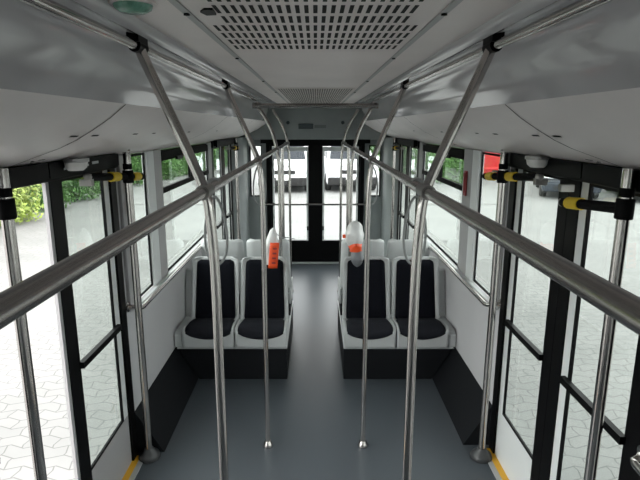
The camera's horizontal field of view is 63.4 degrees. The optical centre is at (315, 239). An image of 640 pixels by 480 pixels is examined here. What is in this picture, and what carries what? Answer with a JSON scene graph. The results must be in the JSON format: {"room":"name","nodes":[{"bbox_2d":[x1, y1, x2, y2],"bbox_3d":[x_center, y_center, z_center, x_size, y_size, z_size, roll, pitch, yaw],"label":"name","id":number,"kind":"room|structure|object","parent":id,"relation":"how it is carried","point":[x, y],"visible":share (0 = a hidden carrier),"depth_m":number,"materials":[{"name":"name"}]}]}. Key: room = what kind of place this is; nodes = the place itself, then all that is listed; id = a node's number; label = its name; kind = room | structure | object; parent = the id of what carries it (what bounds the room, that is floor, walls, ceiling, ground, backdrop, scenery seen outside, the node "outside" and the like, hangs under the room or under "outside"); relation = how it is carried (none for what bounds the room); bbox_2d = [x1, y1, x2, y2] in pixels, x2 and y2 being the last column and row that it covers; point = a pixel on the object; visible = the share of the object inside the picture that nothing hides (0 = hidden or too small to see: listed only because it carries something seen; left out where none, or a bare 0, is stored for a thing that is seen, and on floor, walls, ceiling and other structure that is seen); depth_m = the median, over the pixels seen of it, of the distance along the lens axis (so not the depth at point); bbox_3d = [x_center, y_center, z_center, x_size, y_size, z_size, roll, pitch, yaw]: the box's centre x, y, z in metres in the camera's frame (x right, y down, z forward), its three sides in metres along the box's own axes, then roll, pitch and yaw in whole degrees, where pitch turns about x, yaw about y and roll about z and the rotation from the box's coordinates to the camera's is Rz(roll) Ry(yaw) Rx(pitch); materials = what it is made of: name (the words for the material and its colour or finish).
{"room":"vehicle interior","nodes":[
{"label":"vehicle interior","id":0,"kind":"room"},
{"bbox_2d":[115,142,206,409],"bbox_3d":[-1.126,0.230,3.121,0.012,2.620,9.200,0,12,0],"label":"wall","id":1,"kind":"structure","parent":0,"point":[164,314],"depth_m":3.67,"materials":[{"name":"grey"}]},
{"bbox_2d":[7,154,137,479],"bbox_3d":[-1.097,0.576,2.373,0.106,1.862,1.352,0,12,0],"label":"door","id":2,"kind":"structure","parent":1,"relation":"in","point":[114,459],"depth_m":2.48,"materials":[{"name":"black"}]},
{"bbox_2d":[61,158,88,170],"bbox_3d":[-1.020,-0.320,2.202,0.112,0.053,0.111,0,12,0],"label":"lamp","id":3,"kind":"object","parent":1,"relation":"attached to","point":[71,164],"visible":0.91,"depth_m":2.17,"materials":[{"name":"white plastic"}]},
{"bbox_2d":[116,155,133,309],"bbox_3d":[-1.109,-0.042,3.065,0.021,0.915,0.153,0,12,0],"label":"trim","id":4,"kind":"structure","parent":1,"relation":"attached to","point":[121,186],"depth_m":3.01,"materials":[{"name":"grey"}]},
{"bbox_2d":[122,455,142,479],"bbox_3d":[-1.084,1.480,2.570,0.068,0.011,1.312,0,12,0],"label":"trim","id":5,"kind":"structure","parent":1,"relation":"attached to","point":[133,469],"depth_m":3.08,"materials":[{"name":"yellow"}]},
{"bbox_2d":[0,89,265,167],"bbox_3d":[-0.883,-0.574,2.817,0.476,0.234,8.950,0,12,0],"label":"trim","id":6,"kind":"structure","parent":1,"relation":"attached to","point":[35,128],"depth_m":1.78,"materials":[{"name":"grey plastic"}]},
{"bbox_2d":[131,153,152,296],"bbox_3d":[-1.117,-0.095,3.303,0.010,0.898,0.311,0,12,0],"label":"window","id":7,"kind":"structure","parent":1,"relation":"in","point":[136,154],"depth_m":3.42,"materials":[{"name":"black rubber"}]},
{"bbox_2d":[143,150,161,285],"bbox_3d":[-1.109,-0.144,3.535,0.021,0.915,0.150,0,12,0],"label":"trim","id":8,"kind":"structure","parent":1,"relation":"attached to","point":[148,155],"depth_m":3.51,"materials":[{"name":"white"}]},
{"bbox_2d":[153,149,167,278],"bbox_3d":[-1.109,-0.178,3.692,0.021,0.915,0.170,0,12,0],"label":"trim","id":9,"kind":"structure","parent":1,"relation":"attached to","point":[157,153],"depth_m":3.67,"materials":[{"name":"grey"}]},
{"bbox_2d":[135,347,198,451],"bbox_3d":[-1.034,0.921,4.501,0.169,0.278,2.598,0,12,0],"label":"baseboard","id":10,"kind":"structure","parent":1,"relation":"attached to","point":[172,388],"depth_m":3.61,"materials":[{"name":"black plastic"}]},
{"bbox_2d":[126,143,208,311],"bbox_3d":[-1.076,-0.271,4.167,0.092,0.923,2.498,0,12,0],"label":"window","id":11,"kind":"structure","parent":1,"relation":"in","point":[171,153],"depth_m":4.07,"materials":[{"name":"black rubber"}]},
{"bbox_2d":[133,234,206,309],"bbox_3d":[-1.097,0.156,4.353,0.044,0.030,2.440,0,12,0],"label":"trim","id":12,"kind":"structure","parent":1,"relation":"attached to","point":[152,289],"depth_m":3.90,"materials":[{"name":"white"}]},
{"bbox_2d":[207,142,213,203],"bbox_3d":[-1.109,-0.567,5.472,0.021,0.915,0.155,0,12,0],"label":"trim","id":13,"kind":"structure","parent":1,"relation":"attached to","point":[209,156],"depth_m":5.37,"materials":[{"name":"grey"}]},
{"bbox_2d":[211,138,234,239],"bbox_3d":[-1.097,-0.285,6.324,0.105,1.862,1.360,0,12,0],"label":"door","id":14,"kind":"structure","parent":1,"relation":"in","point":[221,143],"depth_m":6.33,"materials":[{"name":"black"}]},
{"bbox_2d":[231,137,249,256],"bbox_3d":[-1.052,-0.511,7.359,0.135,1.859,0.598,0,12,0],"label":"trim","id":15,"kind":"structure","parent":1,"relation":"attached to","point":[242,141],"depth_m":7.17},
{"bbox_2d":[134,264,495,479],"bbox_3d":[0.000,1.344,3.364,2.240,0.060,9.200,0,12,0],"label":"floor","id":16,"kind":"structure","parent":0,"point":[315,412],"depth_m":3.58,"materials":[{"name":"plastic"}]},
{"bbox_2d":[0,168,46,479],"bbox_3d":[-1.025,0.679,1.888,0.132,1.867,0.132,0,12,0],"label":"post","id":17,"kind":"object","parent":16,"relation":"on","point":[8,213],"visible":1,"depth_m":1.80,"materials":[{"name":"silver metal"}]},
{"bbox_2d":[79,152,160,463],"bbox_3d":[-1.025,0.460,2.891,0.132,1.867,0.721,0,12,0],"label":"post","id":18,"kind":"object","parent":16,"relation":"on","point":[150,454],"visible":1,"depth_m":2.96,"materials":[{"name":"silver metal"}]},
{"bbox_2d":[136,49,228,479],"bbox_3d":[-0.386,0.544,1.674,0.236,2.221,0.072,0,12,0],"label":"pole","id":19,"kind":"object","parent":16,"relation":"on","point":[143,57],"visible":0.89,"depth_m":1.55,"materials":[{"name":"silver metal"}]},
{"bbox_2d":[0,141,289,329],"bbox_3d":[-0.325,-0.325,2.552,0.043,0.125,7.526,0,12,0],"label":"handrail","id":20,"kind":"object","parent":19,"relation":"attached to","point":[24,296],"visible":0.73,"depth_m":0.72,"materials":[{"name":"silver metal"}]},
{"bbox_2d":[204,177,228,264],"bbox_3d":[-0.333,-0.059,1.727,0.083,0.298,0.040,0,12,0],"label":"strap","id":21,"kind":"object","parent":20,"relation":"hanging from","point":[213,178],"visible":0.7,"depth_m":1.73,"materials":[{"name":"grey"}]},
{"bbox_2d":[253,155,265,204],"bbox_3d":[-0.333,-0.353,3.075,0.083,0.298,0.040,0,12,0],"label":"strap","id":22,"kind":"object","parent":20,"relation":"hanging from","point":[259,155],"visible":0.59,"depth_m":3.08,"materials":[{"name":"grey"}]},
{"bbox_2d":[255,101,282,256],"bbox_3d":[-0.396,-0.286,4.462,0.215,1.756,0.030,0,12,0],"label":"pole","id":23,"kind":"object","parent":20,"relation":"attached to","point":[260,110],"visible":0.84,"depth_m":4.40,"materials":[{"name":"silver metal"}]},
{"bbox_2d":[182,256,239,347],"bbox_3d":[-0.845,0.497,4.240,0.411,0.640,0.466,0,12,0],"label":"seat","id":24,"kind":"object","parent":16,"relation":"on","point":[197,332],"visible":0.81,"depth_m":4.36,"materials":[{"name":"fabric"}]},
{"bbox_2d":[185,318,234,339],"bbox_3d":[-0.845,0.701,4.215,0.384,0.102,0.329,0,12,0],"label":"seat cushion","id":25,"kind":"object","parent":24,"relation":"on","point":[195,328],"depth_m":4.08,"materials":[{"name":"fabric"}]},
{"bbox_2d":[195,259,235,318],"bbox_3d":[-0.845,0.421,4.381,0.350,0.498,0.136,0,12,0],"label":"cushion","id":26,"kind":"object","parent":24,"relation":"on","point":[203,295],"depth_m":4.36,"materials":[{"name":"fabric"}]},
{"bbox_2d":[200,239,244,291],"bbox_3d":[-0.845,0.257,4.941,0.411,0.640,0.466,0,12,0],"label":"seat","id":27,"kind":"object","parent":16,"relation":"on","point":[236,247],"visible":0.1,"depth_m":4.68,"materials":[{"name":"plastic"}]},
{"bbox_2d":[225,137,240,238],"bbox_3d":[-1.025,-0.366,6.676,0.132,1.867,0.640,0,12,0],"label":"post","id":28,"kind":"object","parent":16,"relation":"on","point":[235,147],"visible":0.68,"depth_m":6.79,"materials":[{"name":"silver metal"}]},
{"bbox_2d":[174,261,292,378],"bbox_3d":[-0.669,0.581,4.643,0.891,0.884,1.155,0,12,0],"label":"plinth","id":29,"kind":"object","parent":16,"relation":"on","point":[239,363],"visible":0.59,"depth_m":4.18,"materials":[{"name":"black plastic"}]},
{"bbox_2d":[225,87,273,448],"bbox_3d":[-0.386,0.236,3.086,0.236,2.221,0.072,0,12,0],"label":"pole","id":30,"kind":"object","parent":16,"relation":"on","point":[267,444],"visible":0.94,"depth_m":3.06,"materials":[{"name":"silver metal"}]},
{"bbox_2d":[266,228,294,268],"bbox_3d":[-0.289,0.061,4.269,0.255,0.330,0.113,0,12,0],"label":"ticket validator","id":31,"kind":"object","parent":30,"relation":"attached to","point":[272,245],"visible":0.98,"depth_m":4.24,"materials":[{"name":"white"}]},
{"bbox_2d":[234,256,288,347],"bbox_3d":[-0.430,0.497,4.240,0.411,0.640,0.466,0,12,0],"label":"seat","id":32,"kind":"object","parent":16,"relation":"on","point":[248,331],"visible":0.82,"depth_m":4.36,"materials":[{"name":"grey"}]},
{"bbox_2d":[238,318,283,339],"bbox_3d":[-0.430,0.701,4.215,0.384,0.102,0.329,0,12,0],"label":"seat cushion","id":33,"kind":"object","parent":32,"relation":"on","point":[248,328],"depth_m":4.08,"materials":[{"name":"fabric"}]},
{"bbox_2d":[244,259,284,318],"bbox_3d":[-0.430,0.421,4.381,0.350,0.498,0.136,0,12,0],"label":"cushion","id":34,"kind":"object","parent":32,"relation":"on","point":[253,308],"depth_m":4.36,"materials":[{"name":"fabric"}]},
{"bbox_2d":[246,239,292,303],"bbox_3d":[-0.430,0.257,4.941,0.411,0.640,0.466,0,12,0],"label":"seat","id":35,"kind":"object","parent":16,"relation":"on","point":[253,247],"visible":0.17,"depth_m":4.70,"materials":[{"name":"plastic"}]},
{"bbox_2d":[272,109,293,291],"bbox_3d":[-0.386,-0.435,6.200,0.236,2.205,0.072,0,12,0],"label":"pole","id":36,"kind":"object","parent":16,"relation":"on","point":[273,110],"visible":0.77,"depth_m":6.14,"materials":[{"name":"silver metal"}]},
{"bbox_2d":[281,148,284,238],"bbox_3d":[-0.325,-0.023,5.266,0.072,1.799,0.072,0,12,0],"label":"pole","id":37,"kind":"object","parent":16,"relation":"on","point":[282,149],"visible":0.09,"depth_m":5.16,"materials":[{"name":"silver metal"}]},
{"bbox_2d":[337,109,358,291],"bbox_3d":[0.386,-0.435,6.200,0.236,2.205,0.072,0,12,0],"label":"pole","id":38,"kind":"object","parent":16,"relation":"on","point":[357,110],"visible":0.84,"depth_m":6.16,"materials":[{"name":"silver metal"}]},
{"bbox_2d":[346,148,349,229],"bbox_3d":[0.325,-0.023,5.266,0.072,1.799,0.072,0,12,0],"label":"pole","id":39,"kind":"object","parent":16,"relation":"on","point":[348,149],"visible":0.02,"depth_m":5.16,"materials":[{"name":"silver metal"}]},
{"bbox_2d":[338,239,383,303],"bbox_3d":[0.430,0.257,4.941,0.411,0.640,0.466,0,12,0],"label":"seat","id":40,"kind":"object","parent":16,"relation":"on","point":[376,246],"visible":0.11,"depth_m":4.70,"materials":[{"name":"plastic"}]},
{"bbox_2d":[342,256,395,347],"bbox_3d":[0.430,0.497,4.240,0.411,0.640,0.466,0,12,0],"label":"seat","id":41,"kind":"object","parent":16,"relation":"on","point":[381,329],"visible":0.83,"depth_m":4.36,"materials":[{"name":"fabric"}]},
{"bbox_2d":[346,259,385,318],"bbox_3d":[0.430,0.421,4.381,0.350,0.498,0.136,0,12,0],"label":"cushion","id":42,"kind":"object","parent":41,"relation":"on","point":[377,267],"depth_m":4.36,"materials":[{"name":"fabric"}]},
{"bbox_2d":[346,318,392,339],"bbox_3d":[0.430,0.701,4.215,0.384,0.102,0.329,0,12,0],"label":"seat cushion","id":43,"kind":"object","parent":41,"relation":"on","point":[378,328],"depth_m":4.08,"materials":[{"name":"fabric"}]},
{"bbox_2d":[357,88,405,448],"bbox_3d":[0.386,0.236,3.086,0.236,2.221,0.072,0,12,0],"label":"pole","id":44,"kind":"object","parent":16,"relation":"on","point":[362,444],"visible":0.89,"depth_m":3.06,"materials":[{"name":"silver metal"}]},
{"bbox_2d":[343,221,363,266],"bbox_3d":[0.309,0.034,4.253,0.178,0.390,0.124,0,12,0],"label":"ticket validator","id":45,"kind":"object","parent":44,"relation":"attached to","point":[354,235],"visible":1,"depth_m":4.21,"materials":[{"name":"white"}]},
{"bbox_2d":[341,141,639,335],"bbox_3d":[0.325,-0.325,2.552,0.043,0.125,7.526,0,12,0],"label":"handrail","id":46,"kind":"object","parent":44,"relation":"attached to","point":[618,303],"visible":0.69,"depth_m":0.71,"materials":[{"name":"silver metal"}]},
{"bbox_2d":[348,101,375,256],"bbox_3d":[0.396,-0.286,4.462,0.215,1.756,0.030,0,12,0],"label":"pole","id":47,"kind":"object","parent":46,"relation":"attached to","point":[369,111],"visible":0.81,"depth_m":4.38,"materials":[{"name":"silver metal"}]},
{"bbox_2d":[364,155,377,204],"bbox_3d":[0.333,-0.353,3.075,0.083,0.298,0.040,0,12,0],"label":"strap","id":48,"kind":"object","parent":46,"relation":"hanging from","point":[370,155],"visible":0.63,"depth_m":3.08,"materials":[{"name":"grey"}]},
{"bbox_2d":[402,177,426,264],"bbox_3d":[0.333,-0.059,1.727,0.083,0.298,0.040,0,12,0],"label":"strap","id":49,"kind":"object","parent":46,"relation":"hanging from","point":[414,178],"visible":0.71,"depth_m":1.73,"materials":[{"name":"grey"}]},
{"bbox_2d":[338,261,455,378],"bbox_3d":[0.669,0.581,4.643,0.891,0.884,1.155,0,12,0],"label":"plinth","id":50,"kind":"object","parent":16,"relation":"on","point":[382,363],"visible":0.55,"depth_m":4.18,"materials":[{"name":"black plastic"}]},
{"bbox_2d":[390,137,405,238],"bbox_3d":[1.025,-0.366,6.676,0.132,1.867,0.640,0,12,0],"label":"post","id":51,"kind":"object","parent":16,"relation":"on","point":[395,147],"visible":0.66,"depth_m":6.79,"materials":[{"name":"silver metal"}]},
{"bbox_2d":[386,239,429,291],"bbox_3d":[0.845,0.257,4.941,0.411,0.640,0.466,0,12,0],"label":"seat","id":52,"kind":"object","parent":16,"relation":"on","point":[394,247],"visible":0.14,"depth_m":4.68,"materials":[{"name":"plastic"}]},
{"bbox_2d":[391,256,448,347],"bbox_3d":[0.845,0.497,4.240,0.411,0.640,0.466,0,12,0],"label":"seat","id":53,"kind":"object","parent":16,"relation":"on","point":[433,332],"visible":0.82,"depth_m":4.36,"materials":[{"name":"fabric"}]},
{"bbox_2d":[395,259,434,318],"bbox_3d":[0.845,0.421,4.381,0.350,0.498,0.136,0,12,0],"label":"cushion","id":54,"kind":"object","parent":53,"relation":"on","point":[402,267],"depth_m":4.36,"materials":[{"name":"fabric"}]},
{"bbox_2d":[396,318,445,339],"bbox_3d":[0.845,0.701,4.215,0.384,0.102,0.329,0,12,0],"label":"seat cushion","id":55,"kind":"object","parent":53,"relation":"on","point":[428,328],"depth_m":4.08,"materials":[{"name":"fabric"}]},
{"bbox_2d":[402,49,494,479],"bbox_3d":[0.386,0.544,1.674,0.236,2.221,0.072,0,12,0],"label":"pole","id":56,"kind":"object","parent":16,"relation":"on","point":[487,56],"visible":0.89,"depth_m":1.55,"materials":[{"name":"silver metal"}]},
{"bbox_2d":[470,152,547,463],"bbox_3d":[1.025,0.450,2.934,0.132,1.867,0.731,0,12,0],"label":"post","id":57,"kind":"object","parent":16,"relation":"on","point":[480,454],"visible":1,"depth_m":2.97,"materials":[{"name":"silver metal"}]},
{"bbox_2d":[558,168,636,479],"bbox_3d":[1.025,0.634,2.095,0.132,1.867,0.556,0,12,0],"label":"post","id":58,"kind":"object","parent":16,"relation":"on","point":[623,208],"visible":1,"depth_m":1.81,"materials":[{"name":"silver metal"}]},
{"bbox_2d":[240,135,390,239],"bbox_3d":[0.000,-0.757,7.644,2.360,2.620,0.060,0,12,0],"label":"wall","id":59,"kind":"structure","parent":0,"point":[376,208],"depth_m":7.68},
{"bbox_2d":[249,145,261,195],"bbox_3d":[-0.865,-1.011,7.579,0.178,0.743,0.060,0,12,0],"label":"window","id":60,"kind":"structure","parent":59,"relation":"in","point":[255,145],"depth_m":7.56,"materials":[{"name":"glass"}]},
{"bbox_2d":[260,139,369,142],"bbox_3d":[0.000,-1.411,7.403,1.560,0.057,0.128,0,12,0],"label":"trim","id":61,"kind":"structure","parent":59,"relation":"attached to","point":[261,140],"depth_m":7.34,"materials":[{"name":"black"}]},
{"bbox_2d":[266,143,364,261],"bbox_3d":[0.000,-0.540,7.661,1.424,1.789,0.100,0,12,0],"label":"door","id":62,"kind":"structure","parent":59,"relation":"in","point":[315,248],"depth_m":7.62,"materials":[{"name":"black"}]},
{"bbox_2d":[245,108,385,138],"bbox_3d":[0.000,-1.642,7.297,1.960,0.438,0.238,0,12,0],"label":"trim","id":63,"kind":"structure","parent":59,"relation":"attached to","point":[332,118],"depth_m":7.18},
{"bbox_2d":[265,202,365,205],"bbox_3d":[0.000,-0.530,7.566,1.530,0.060,0.190,0,12,0],"label":"bar","id":64,"kind":"object","parent":59,"relation":"attached to","point":[265,202],"visible":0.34,"depth_m":7.49,"materials":[{"name":"silver metal"}]},
{"bbox_2d":[292,262,338,263],"bbox_3d":[0.000,0.342,7.786,1.300,0.011,0.069,0,12,0],"label":"trim","id":65,"kind":"structure","parent":59,"relation":"attached to","point":[292,262],"depth_m":7.77,"materials":[{"name":"grey"}]},
{"bbox_2d":[369,145,381,195],"bbox_3d":[0.865,-1.011,7.579,0.178,0.743,0.060,0,12,0],"label":"window","id":66,"kind":"structure","parent":59,"relation":"in","point":[369,145],"depth_m":7.57,"materials":[{"name":"glass"}]},
{"bbox_2d":[134,0,520,102],"bbox_3d":[0.000,-0.907,2.821,0.904,0.030,9.100,0,12,0],"label":"ceiling","id":67,"kind":"structure","parent":0,"point":[279,69],"depth_m":2.03,"materials":[{"name":"plastic"}]},
{"bbox_2d":[108,0,157,14],"bbox_3d":[-0.405,-0.516,1.151,0.106,0.022,0.106,0,12,0],"label":"recessed light","id":68,"kind":"object","parent":67,"relation":"in","point":[130,7],"visible":1,"depth_m":1.13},
{"bbox_2d":[0,0,275,120],"bbox_3d":[-0.547,-0.702,2.406,0.195,0.193,8.200,0,12,0],"label":"panel","id":69,"kind":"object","parent":67,"relation":"attached to","point":[42,52],"depth_m":1.35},
{"bbox_2d":[18,0,256,100],"bbox_3d":[-0.490,-0.559,1.495,0.035,0.058,5.560,0,12,0],"label":"rail","id":70,"kind":"object","parent":69,"relation":"attached to","point":[136,43],"visible":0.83,"depth_m":1.27,"materials":[{"name":"silver metal"}]},
{"bbox_2d":[252,103,378,108],"bbox_3d":[0.000,-1.091,4.204,1.020,0.048,0.048,0,12,0],"label":"bar","id":71,"kind":"object","parent":70,"relation":"attached to","point":[254,105],"visible":1,"depth_m":4.19,"materials":[{"name":"silver metal"}]},
{"bbox_2d":[168,0,288,102],"bbox_3d":[-0.309,-0.870,2.727,0.018,0.014,8.900,0,12,0],"label":"trim","id":72,"kind":"structure","parent":67,"relation":"attached to","point":[176,3],"depth_m":1.54,"materials":[{"name":"grey"}]},
{"bbox_2d":[183,0,446,50],"bbox_3d":[0.000,-0.550,1.275,0.570,0.008,1.215,0,12,0],"label":"ceiling vent","id":73,"kind":"object","parent":67,"relation":"in","point":[245,25],"visible":1,"depth_m":1.35,"materials":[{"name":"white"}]},
{"bbox_2d":[275,88,355,102],"bbox_3d":[0.000,-1.347,4.921,0.570,0.004,2.610,0,12,0],"label":"ceiling vent","id":74,"kind":"object","parent":67,"relation":"in","point":[293,95],"visible":0.9,"depth_m":4.34,"materials":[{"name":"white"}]},
{"bbox_2d":[342,0,462,102],"bbox_3d":[0.309,-0.870,2.727,0.018,0.014,8.900,0,12,0],"label":"trim","id":75,"kind":"structure","parent":67,"relation":"attached to","point":[454,3],"depth_m":1.55,"materials":[{"name":"grey"}]},
{"bbox_2d":[355,0,639,120],"bbox_3d":[0.547,-0.702,2.406,0.195,0.193,8.200,0,12,0],"label":"panel","id":76,"kind":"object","parent":67,"relation":"attached to","point":[596,50],"depth_m":1.33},
{"bbox_2d":[374,0,612,100],"bbox_3d":[0.490,-0.559,1.495,0.035,0.058,5.560,0,12,0],"label":"rail","id":77,"kind":"object","parent":76,"relation":"attached to","point":[493,43],"visible":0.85,"depth_m":1.27,"materials":[{"name":"silver metal"}]},
{"bbox_2d":[424,142,510,403],"bbox_3d":[1.126,0.230,3.121,0.012,2.620,9.200,0,12,0],"label":"wall","id":78,"kind":"structure","parent":0,"point":[465,313],"depth_m":3.74,"materials":[{"name":"grey"}]},
{"bbox_2d":[381,137,398,256],"bbox_3d":[1.052,-0.511,7.359,0.135,1.859,0.598,0,12,0],"label":"trim","id":79,"kind":"structure","parent":78,"relation":"attached to","point":[388,141],"depth_m":7.17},
{"bbox_2d":[396,138,419,239],"bbox_3d":[1.097,-0.285,6.324,0.105,1.862,1.360,0,12,0],"label":"door","id":80,"kind":"structure","parent":78,"relation":"in","point":[408,143],"depth_m":6.32,"materials":[{"name":"black"}]},
{"bbox_2d":[417,142,423,202],"bbox_3d":[1.109,-0.567,5.472,0.021,0.915,0.155,0,12,0],"label":"trim","id":81,"kind":"structure","parent":78,"relation":"attached to","point":[421,152],"depth_m":5.37,"materials":[{"name":"grey"}]},
{"bbox_2d":[413,143,500,308],"bbox_3d":[1.076,-0.276,4.191,0.092,0.923,2.448,0,12,0],"label":"window","id":82,"kind":"structure","parent":78,"relation":"in","point":[458,153],"depth_m":4.18,"materials":[{"name":"black rubber"}]},
{"bbox_2d":[423,236,497,309],"bbox_3d":[1.097,0.156,4.353,0.044,0.030,2.440,0,12,0],"label":"trim","id":83,"kind":"structure","parent":78,"relation":"attached to","point":[472,284],"depth_m":3.79,"materials":[{"name":"white"}]},
{"bbox_2d":[432,347,491,444],"bbox_3d":[1.034,0.913,4.536,0.169,0.278,2.525,0,12,0],"label":"baseboard","id":84,"kind":"structure","parent":78,"relation":"attached to","point":[459,390],"depth_m":3.65,"materials":[{"name":"black plastic"}]},
{"bbox_2d":[458,149,472,274],"bbox_3d":[1.109,-0.204,3.809,0.021,0.915,0.210,0,12,0],"label":"trim","id":85,"kind":"structure","parent":78,"relation":"attached to","point":[468,154],"depth_m":3.79,"materials":[{"name":"grey"}]},
{"bbox_2d":[463,171,467,195],"bbox_3d":[1.087,-0.413,3.769,0.020,0.180,0.056,0,12,0],"label":"hammer","id":86,"kind":"object","parent":78,"relation":"attached to","point":[465,174],"visible":1,"depth_m":3.75,"materials":[{"name":"red"}]},
{"bbox_2d":[465,150,482,281],"bbox_3d":[1.109,-0.166,3.633,0.021,0.915,0.150,0,12,0],"label":"trim","id":87,"kind":"structure","parent":78,"relation":"attached to","point":[477,154],"depth_m":3.60,"materials":[{"name":"white"}]},
{"bbox_2d":[473,152,499,296],"bbox_3d":[1.117,-0.110,3.369,0.010,0.898,0.376,0,12,0],"label":"window","id":88,"kind":"structure","parent":78,"relation":"in","point":[483,153],"depth_m":3.50,"materials":[{"name":"black rubber"}]},
{"bbox_2d":[486,448,508,479],"bbox_3d":[1.084,1.472,2.606,0.068,0.011,1.385,0,12,0],"label":"trim","id":89,"kind":"structure","parent":78,"relation":"attached to","point":[499,473],"depth_m":3.09,"materials":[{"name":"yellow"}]},
{"bbox_2d":[365,87,639,169],"bbox_3d":[0.883,-0.574,2.817,0.476,0.234,8.950,0,12,0],"label":"upper side panel","id":90,"kind":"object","parent":78,"relation":"attached to","point":[603,128],"depth_m":1.74,"materials":[{"name":"grey plastic"}]},
{"bbox_2d":[497,166,509,301],"bbox_3d":[1.109,-0.053,3.118,0.021,0.915,0.115,0,12,0],"label":"trim","id":91,"kind":"structure","parent":78,"relation":"attached to","point":[506,191],"depth_m":3.08,"materials":[{"name":"grey"}]},
{"bbox_2d":[525,155,550,167],"bbox_3d":[1.020,-0.359,2.378,0.112,0.053,0.111,0,12,0],"label":"lamp","id":92,"kind":"object","parent":78,"relation":"attached to","point":[535,161],"visible":0.94,"depth_m":2.34,"materials":[{"name":"white plastic"}]},
{"bbox_2d":[489,153,639,479],"bbox_3d":[1.097,0.569,2.409,0.105,1.862,1.425,0,12,0],"label":"door","id":93,"kind":"structure","parent":78,"relation":"in","point":[556,386],"depth_m":2.40,"materials":[{"name":"black"}]},
{"bbox_3d":[1.109,0.292,1.537,0.021,0.915,0.140,0,12,0],"label":"trim","id":94,"kind":"structure","parent":0,"visible":0},
{"bbox_2d":[630,445,639,475],"bbox_3d":[1.060,0.763,1.438,0.074,0.072,0.604,0,12,0],"label":"wall rail","id":95,"kind":"object","parent":94,"relation":"attached to","point":[634,460],"visible":1,"depth_m":1.67,"materials":[{"name":"silver metal"}]},
{"label":"outside","id":96,"kind":"structure","parent":0,"visible":0},
{"bbox_2d":[0,146,639,479],"bbox_3d":[0.000,-2.983,24.937,120.000,0.100,110.000,0,12,0],"label":"ground","id":97,"kind":"structure","parent":96,"point":[84,218],"depth_m":6.37,"materials":[{"name":"stone"}]},
{"bbox_2d":[0,184,43,225],"bbox_3d":[-7.902,-2.076,12.649,2.136,3.648,2.141,10,16,37],"label":"shrub","id":98,"kind":"object","parent":97,"relation":"on","point":[21,204],"visible":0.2,"depth_m":12.96,"materials":[{"name":"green plant"}]},
{"bbox_2d":[18,180,72,212],"bbox_3d":[-8.107,-2.359,14.738,1.993,3.281,2.025,0,12,0],"label":"shrub","id":99,"kind":"object","parent":97,"relation":"on","point":[64,183],"visible":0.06,"depth_m":14.96,"materials":[{"name":"green plant"}]},
{"bbox_2d":[62,177,100,201],"bbox_3d":[-7.994,-2.807,16.791,1.993,3.281,2.025,-12,17,-43],"label":"shrub","id":100,"kind":"object","parent":97,"relation":"on","point":[79,190],"visible":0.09,"depth_m":16.84,"materials":[{"name":"green plant"}]},
{"bbox_2d":[131,153,142,186],"bbox_3d":[-7.592,-4.027,21.228,2.317,3.815,2.355,-1,12,-4],"label":"shrub","id":101,"kind":"object","parent":97,"relation":"on","point":[136,161],"visible":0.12,"depth_m":20.97,"materials":[{"name":"green plant"}]},
{"bbox_2d":[161,148,183,179],"bbox_3d":[-7.197,-4.451,23.586,2.237,3.624,2.201,-9,15,-35],"label":"shrub","id":102,"kind":"object","parent":97,"relation":"on","point":[167,168],"visible":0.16,"depth_m":23.62,"materials":[{"name":"green plant"}]},
{"bbox_2d":[167,144,200,175],"bbox_3d":[-6.908,-5.050,25.919,2.317,3.815,2.355,-4,13,-19],"label":"shrub","id":103,"kind":"object","parent":97,"relation":"on","point":[185,166],"visible":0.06,"depth_m":25.80,"materials":[{"name":"green plant"}]},
{"bbox_2d":[198,143,218,170],"bbox_3d":[-6.493,-5.561,28.261,2.317,3.815,2.355,1,12,5],"label":"shrub","id":104,"kind":"object","parent":97,"relation":"on","point":[202,154],"visible":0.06,"depth_m":28.27,"materials":[{"name":"green plant"}]},
{"bbox_2d":[202,146,227,167],"bbox_3d":[-6.108,-6.095,30.707,2.317,3.815,2.355,-3,13,-13],"label":"shrub","id":105,"kind":"object","parent":97,"relation":"on","point":[225,151],"visible":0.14,"depth_m":30.55,"materials":[{"name":"green plant"}]},
{"bbox_2d":[257,146,307,189],"bbox_3d":[-1.150,-3.145,20.979,2.300,1.897,4.966,0,12,0],"label":"van","id":106,"kind":"object","parent":97,"relation":"on","point":[298,158],"visible":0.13,"depth_m":18.73,"materials":[{"name":"white paint"}]},
{"bbox_2d":[274,170,294,173],"bbox_3d":[-1.150,-2.443,18.707,0.840,0.140,0.105,0,12,0],"label":"grille","id":107,"kind":"object","parent":106,"relation":"attached to","point":[275,171],"depth_m":18.66,"materials":[{"name":"white"}]},
{"bbox_2d":[323,146,378,189],"bbox_3d":[1.252,-3.188,21.174,2.300,1.897,4.966,-1,12,-3],"label":"van","id":108,"kind":"object","parent":97,"relation":"on","point":[331,158],"visible":0.48,"depth_m":19.01,"materials":[{"name":"white paint"}]},
{"bbox_2d":[378,146,416,175],"bbox_3d":[3.993,-4.507,24.999,1.940,3.088,2.044,9,15,37],"label":"shrub","id":109,"kind":"object","parent":97,"relation":"on","point":[405,151],"visible":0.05,"depth_m":24.84,"materials":[{"name":"green plant"}]},
{"bbox_2d":[428,147,463,183],"bbox_3d":[5.982,-4.134,22.053,2.397,3.660,2.408,0,12,0],"label":"shrub","id":110,"kind":"object","parent":97,"relation":"on","point":[452,164],"visible":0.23,"depth_m":21.76,"materials":[{"name":"green plant"}]},
{"bbox_2d":[483,152,499,173],"bbox_3d":[8.500,-4.486,25.599,2.350,2.547,5.066,0,12,0],"label":"van","id":111,"kind":"object","parent":97,"relation":"on","point":[491,163],"visible":0.16,"depth_m":23.32,"materials":[{"name":"red paint"}]},
{"bbox_2d":[536,176,601,197],"bbox_3d":[9.138,-2.569,18.855,2.200,1.677,4.566,5,13,20],"label":"suv","id":112,"kind":"object","parent":97,"relation":"on","point":[552,186],"visible":0.2,"depth_m":17.10,"materials":[{"name":"grey paint"}]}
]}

